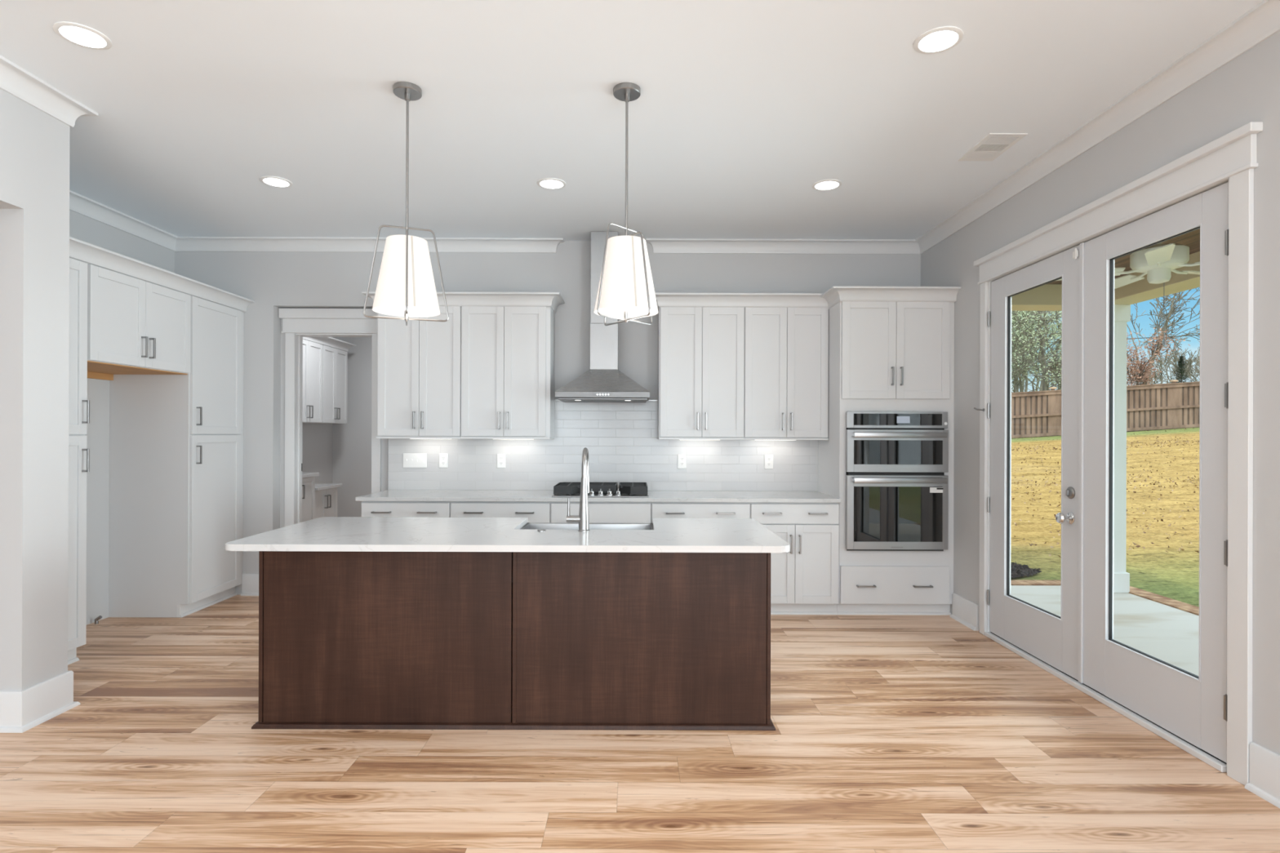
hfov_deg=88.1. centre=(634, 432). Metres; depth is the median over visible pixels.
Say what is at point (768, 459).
outlet
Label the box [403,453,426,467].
light switch
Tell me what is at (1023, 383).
tree
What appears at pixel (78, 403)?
pantry cabinet
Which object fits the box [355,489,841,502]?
countertop
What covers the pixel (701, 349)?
upper cabinet
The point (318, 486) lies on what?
countertop
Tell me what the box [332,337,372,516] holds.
wall
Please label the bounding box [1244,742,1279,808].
baseboard
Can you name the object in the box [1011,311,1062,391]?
tree
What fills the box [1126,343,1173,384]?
tree
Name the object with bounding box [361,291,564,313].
crown molding
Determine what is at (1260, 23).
trim
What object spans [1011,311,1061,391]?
tree
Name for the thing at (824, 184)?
recessed light
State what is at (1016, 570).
mulch bed
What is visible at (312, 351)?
upper cabinet
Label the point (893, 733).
floor
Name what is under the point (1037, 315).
tree
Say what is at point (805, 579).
base cabinet
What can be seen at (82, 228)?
wall
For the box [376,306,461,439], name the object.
upper cabinet
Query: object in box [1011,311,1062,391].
tree
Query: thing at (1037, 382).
tree
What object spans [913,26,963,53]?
recessed light
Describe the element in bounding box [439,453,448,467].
outlet
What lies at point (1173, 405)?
wooden fence
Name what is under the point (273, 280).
wall
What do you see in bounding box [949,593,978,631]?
baseboard
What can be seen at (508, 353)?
upper cabinet
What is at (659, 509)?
base cabinet
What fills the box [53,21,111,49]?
recessed light
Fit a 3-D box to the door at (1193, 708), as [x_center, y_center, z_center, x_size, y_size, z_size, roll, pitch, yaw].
[2.502,0.171,3.225,0.061,2.449,0.925,0,0,0]
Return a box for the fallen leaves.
[1010,427,1199,557]
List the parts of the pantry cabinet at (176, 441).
handle, handle, door, door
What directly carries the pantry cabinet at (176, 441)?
on the floor
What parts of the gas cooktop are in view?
knob, knob, knob, knob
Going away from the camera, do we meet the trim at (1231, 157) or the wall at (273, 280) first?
the trim at (1231, 157)
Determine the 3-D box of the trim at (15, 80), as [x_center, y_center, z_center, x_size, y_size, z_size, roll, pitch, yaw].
[-0.889,-1.617,0.348,5.346,0.105,11.480,0,0,-7]
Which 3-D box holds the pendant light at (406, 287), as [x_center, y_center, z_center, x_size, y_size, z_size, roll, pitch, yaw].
[-1.104,-1.103,3.205,0.312,1.130,0.312,0,0,26]
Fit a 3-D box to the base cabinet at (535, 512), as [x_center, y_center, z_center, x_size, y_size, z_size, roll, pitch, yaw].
[-1.042,0.972,5.399,0.775,0.883,0.666,0,0,0]
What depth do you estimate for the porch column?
6.34 m
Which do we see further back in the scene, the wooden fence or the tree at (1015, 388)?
the tree at (1015, 388)
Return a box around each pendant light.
[363,81,448,325]
[594,82,657,325]
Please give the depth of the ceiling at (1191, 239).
5.04 m
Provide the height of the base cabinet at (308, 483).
0.945 m
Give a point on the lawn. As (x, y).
(1173, 575)
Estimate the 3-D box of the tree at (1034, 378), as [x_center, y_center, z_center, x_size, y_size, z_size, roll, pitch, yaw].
[27.430,-6.444,45.171,5.386,12.307,5.337,0,0,-41]
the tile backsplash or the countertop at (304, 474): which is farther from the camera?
the countertop at (304, 474)
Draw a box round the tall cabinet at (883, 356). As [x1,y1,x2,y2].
[817,301,954,615]
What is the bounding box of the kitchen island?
[251,551,775,730]
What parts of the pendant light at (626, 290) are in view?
wire frame, lamp shade, rod, wire frame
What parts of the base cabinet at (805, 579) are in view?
handle, door, handle, drawer, handle, door, handle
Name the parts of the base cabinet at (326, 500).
door, handle, door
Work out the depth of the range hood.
5.46 m
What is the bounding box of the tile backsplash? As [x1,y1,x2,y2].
[387,400,817,491]
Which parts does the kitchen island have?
panel, panel, moulding, panel, panel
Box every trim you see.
[0,54,564,253]
[278,307,381,526]
[645,0,1279,253]
[973,121,1262,785]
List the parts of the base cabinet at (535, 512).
handle, handle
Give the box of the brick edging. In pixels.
[1010,579,1199,615]
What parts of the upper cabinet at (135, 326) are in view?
door, handle, handle, door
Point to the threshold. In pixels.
(1197, 753)
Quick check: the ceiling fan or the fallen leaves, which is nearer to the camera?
the ceiling fan
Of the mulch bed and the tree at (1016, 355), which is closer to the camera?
the mulch bed
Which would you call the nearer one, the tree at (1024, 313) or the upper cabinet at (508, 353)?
the upper cabinet at (508, 353)
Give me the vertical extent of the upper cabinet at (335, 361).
0.920 m
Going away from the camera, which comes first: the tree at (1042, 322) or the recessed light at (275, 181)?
the recessed light at (275, 181)
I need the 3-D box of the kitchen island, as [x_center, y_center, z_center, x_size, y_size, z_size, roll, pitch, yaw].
[-0.575,0.972,3.502,2.495,0.883,0.716,0,0,0]
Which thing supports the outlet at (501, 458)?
attached to the tile backsplash
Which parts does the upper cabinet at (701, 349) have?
door, handle, light rail, door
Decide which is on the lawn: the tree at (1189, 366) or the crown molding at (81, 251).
the tree at (1189, 366)
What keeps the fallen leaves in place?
on the lawn
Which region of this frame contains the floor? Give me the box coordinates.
[0,595,1279,852]
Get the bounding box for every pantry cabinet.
[67,257,89,665]
[108,296,244,617]
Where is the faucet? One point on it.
(583, 519)
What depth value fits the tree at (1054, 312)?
43.01 m
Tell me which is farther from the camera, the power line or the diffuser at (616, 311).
the power line
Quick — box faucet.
[566,447,589,531]
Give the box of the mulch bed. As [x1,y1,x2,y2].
[1010,562,1041,577]
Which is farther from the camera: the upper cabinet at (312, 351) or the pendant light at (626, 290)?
the upper cabinet at (312, 351)
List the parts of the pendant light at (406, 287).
wire frame, lamp shade, wire frame, rod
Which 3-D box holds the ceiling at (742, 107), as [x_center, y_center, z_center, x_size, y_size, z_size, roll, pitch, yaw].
[-1.528,-1.796,1.849,8.337,0.250,14.000,0,0,0]
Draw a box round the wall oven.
[845,411,948,551]
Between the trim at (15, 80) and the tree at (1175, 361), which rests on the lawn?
the tree at (1175, 361)
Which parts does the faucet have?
lever, valve stem, spout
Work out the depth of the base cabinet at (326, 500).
7.31 m
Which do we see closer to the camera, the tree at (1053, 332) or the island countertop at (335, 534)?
the island countertop at (335, 534)
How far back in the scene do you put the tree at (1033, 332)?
37.15 m
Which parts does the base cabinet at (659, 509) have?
handle, drawer, handle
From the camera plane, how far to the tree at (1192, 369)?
41.95 m
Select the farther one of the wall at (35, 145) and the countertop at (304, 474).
the countertop at (304, 474)
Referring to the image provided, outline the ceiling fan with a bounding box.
[1056,242,1199,346]
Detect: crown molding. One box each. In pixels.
[69,236,254,312]
[302,337,356,351]
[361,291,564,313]
[654,286,960,314]
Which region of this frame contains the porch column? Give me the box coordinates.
[1113,304,1130,592]
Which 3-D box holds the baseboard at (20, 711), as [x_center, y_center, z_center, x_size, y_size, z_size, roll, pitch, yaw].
[-3.335,1.312,3.256,0.936,0.183,0.326,0,0,0]
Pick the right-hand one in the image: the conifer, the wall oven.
the conifer
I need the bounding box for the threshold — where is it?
[985,631,1226,772]
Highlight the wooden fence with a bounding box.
[1011,379,1199,438]
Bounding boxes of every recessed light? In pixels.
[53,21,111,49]
[259,176,292,187]
[537,177,565,189]
[812,178,841,190]
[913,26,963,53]
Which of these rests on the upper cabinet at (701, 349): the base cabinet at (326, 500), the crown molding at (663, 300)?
the crown molding at (663, 300)
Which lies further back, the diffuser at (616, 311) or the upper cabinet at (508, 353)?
the upper cabinet at (508, 353)
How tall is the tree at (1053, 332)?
12.606 m
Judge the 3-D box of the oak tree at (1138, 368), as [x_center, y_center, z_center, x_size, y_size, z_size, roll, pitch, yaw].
[22.301,-2.555,29.958,3.739,5.080,4.281,0,0,13]
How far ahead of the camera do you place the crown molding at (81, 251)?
4.57 m
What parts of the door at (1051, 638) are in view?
knob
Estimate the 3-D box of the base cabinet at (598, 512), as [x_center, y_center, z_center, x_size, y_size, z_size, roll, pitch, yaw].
[-0.264,0.974,5.400,0.780,0.883,0.666,0,0,0]
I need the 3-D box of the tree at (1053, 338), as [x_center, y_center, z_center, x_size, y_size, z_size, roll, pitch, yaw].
[22.817,-7.144,38.597,6.610,14.316,7.856,0,0,14]
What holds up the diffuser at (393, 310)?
attached to the pendant light at (406, 287)
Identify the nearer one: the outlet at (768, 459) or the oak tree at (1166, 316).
the outlet at (768, 459)
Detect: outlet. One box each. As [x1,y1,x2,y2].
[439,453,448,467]
[497,453,506,467]
[677,454,686,468]
[764,454,773,469]
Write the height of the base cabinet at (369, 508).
0.883 m
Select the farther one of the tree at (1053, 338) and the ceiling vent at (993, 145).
the tree at (1053, 338)
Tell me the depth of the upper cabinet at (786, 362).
5.42 m
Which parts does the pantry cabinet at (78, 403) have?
door, door, handle, handle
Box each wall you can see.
[0,88,70,690]
[69,209,333,625]
[174,240,920,595]
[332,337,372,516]
[920,31,1279,755]
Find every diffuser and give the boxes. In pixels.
[373,305,439,315]
[594,306,657,316]
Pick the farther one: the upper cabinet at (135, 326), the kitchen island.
the upper cabinet at (135, 326)
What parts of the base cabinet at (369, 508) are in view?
handle, handle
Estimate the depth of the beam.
6.00 m
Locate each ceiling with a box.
[0,0,1263,240]
[1047,228,1199,284]
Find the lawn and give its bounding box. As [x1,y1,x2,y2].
[1010,427,1199,607]
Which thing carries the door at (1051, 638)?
in the wall at (1245, 90)
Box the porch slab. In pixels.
[1010,585,1199,675]
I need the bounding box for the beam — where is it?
[1011,251,1199,311]
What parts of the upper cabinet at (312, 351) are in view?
door, handle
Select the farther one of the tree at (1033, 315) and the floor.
the tree at (1033, 315)
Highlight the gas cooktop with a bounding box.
[551,482,648,497]
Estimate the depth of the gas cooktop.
5.24 m
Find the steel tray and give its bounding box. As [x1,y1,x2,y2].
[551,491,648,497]
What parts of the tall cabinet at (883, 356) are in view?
handle, door, handle, drawer, handle, handle, door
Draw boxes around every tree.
[1011,311,1048,389]
[1011,311,1056,392]
[1011,311,1061,384]
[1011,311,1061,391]
[1011,311,1062,383]
[1011,311,1062,390]
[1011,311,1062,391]
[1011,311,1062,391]
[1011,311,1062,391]
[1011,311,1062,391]
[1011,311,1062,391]
[1011,311,1062,392]
[1011,314,1062,391]
[1011,315,1041,379]
[1011,332,1052,371]
[1012,311,1061,391]
[1018,311,1061,391]
[1040,287,1199,387]
[1126,326,1190,386]
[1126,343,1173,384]
[1134,330,1199,384]
[1161,347,1199,383]
[1168,339,1199,382]
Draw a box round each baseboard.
[0,671,80,733]
[240,573,258,595]
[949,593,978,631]
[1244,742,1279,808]
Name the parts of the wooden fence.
rail, rail, rail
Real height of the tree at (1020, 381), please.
13.473 m
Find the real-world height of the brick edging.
0.112 m
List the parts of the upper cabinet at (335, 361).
door, handle, handle, door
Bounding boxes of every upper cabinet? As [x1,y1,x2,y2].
[87,264,191,380]
[302,339,322,422]
[308,345,347,423]
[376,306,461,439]
[460,306,555,439]
[657,306,744,439]
[743,307,828,439]
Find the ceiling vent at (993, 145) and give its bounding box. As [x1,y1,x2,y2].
[957,133,1027,160]
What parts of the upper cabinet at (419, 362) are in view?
door, handle, light rail, handle, door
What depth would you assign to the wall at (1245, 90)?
3.00 m
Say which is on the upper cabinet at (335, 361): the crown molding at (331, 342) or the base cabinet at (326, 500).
the crown molding at (331, 342)
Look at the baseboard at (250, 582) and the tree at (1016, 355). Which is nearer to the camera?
the baseboard at (250, 582)
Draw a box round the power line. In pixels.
[1014,334,1199,344]
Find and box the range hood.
[555,231,649,402]
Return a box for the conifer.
[1172,355,1193,382]
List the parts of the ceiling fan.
blade, blade arm, blade, blade arm, blade, pull chain, blade arm, blade arm, blade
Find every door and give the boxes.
[986,244,1079,681]
[1078,182,1228,764]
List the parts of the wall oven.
control panel, microwave door, glass panel, glass panel, handle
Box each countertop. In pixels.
[225,516,790,552]
[302,472,319,478]
[315,483,342,490]
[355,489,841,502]
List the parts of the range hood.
filter panel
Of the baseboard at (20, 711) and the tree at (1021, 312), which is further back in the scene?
the tree at (1021, 312)
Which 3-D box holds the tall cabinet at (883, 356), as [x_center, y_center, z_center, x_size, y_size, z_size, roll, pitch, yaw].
[2.034,0.198,5.404,0.888,2.452,0.666,0,0,0]
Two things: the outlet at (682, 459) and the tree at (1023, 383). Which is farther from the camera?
the tree at (1023, 383)
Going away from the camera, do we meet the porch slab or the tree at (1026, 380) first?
the porch slab
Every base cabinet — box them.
[302,476,315,522]
[315,487,337,518]
[361,501,450,517]
[450,501,551,522]
[550,502,651,523]
[651,502,750,523]
[750,502,839,614]
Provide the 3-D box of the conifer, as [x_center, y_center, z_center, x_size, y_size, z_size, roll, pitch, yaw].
[30.637,-2.499,37.053,2.085,3.623,2.025,0,0,0]
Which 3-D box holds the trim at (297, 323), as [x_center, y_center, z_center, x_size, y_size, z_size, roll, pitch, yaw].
[-2.634,0.158,5.887,0.993,2.500,0.175,0,0,0]
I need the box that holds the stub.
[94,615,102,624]
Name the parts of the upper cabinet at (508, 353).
door, handle, light rail, handle, door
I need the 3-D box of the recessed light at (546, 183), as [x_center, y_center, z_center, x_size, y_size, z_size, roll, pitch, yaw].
[-0.555,-1.662,4.416,0.192,0.007,0.192,0,0,0]
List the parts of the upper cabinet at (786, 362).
door, handle, light rail, handle, door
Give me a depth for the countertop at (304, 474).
6.87 m

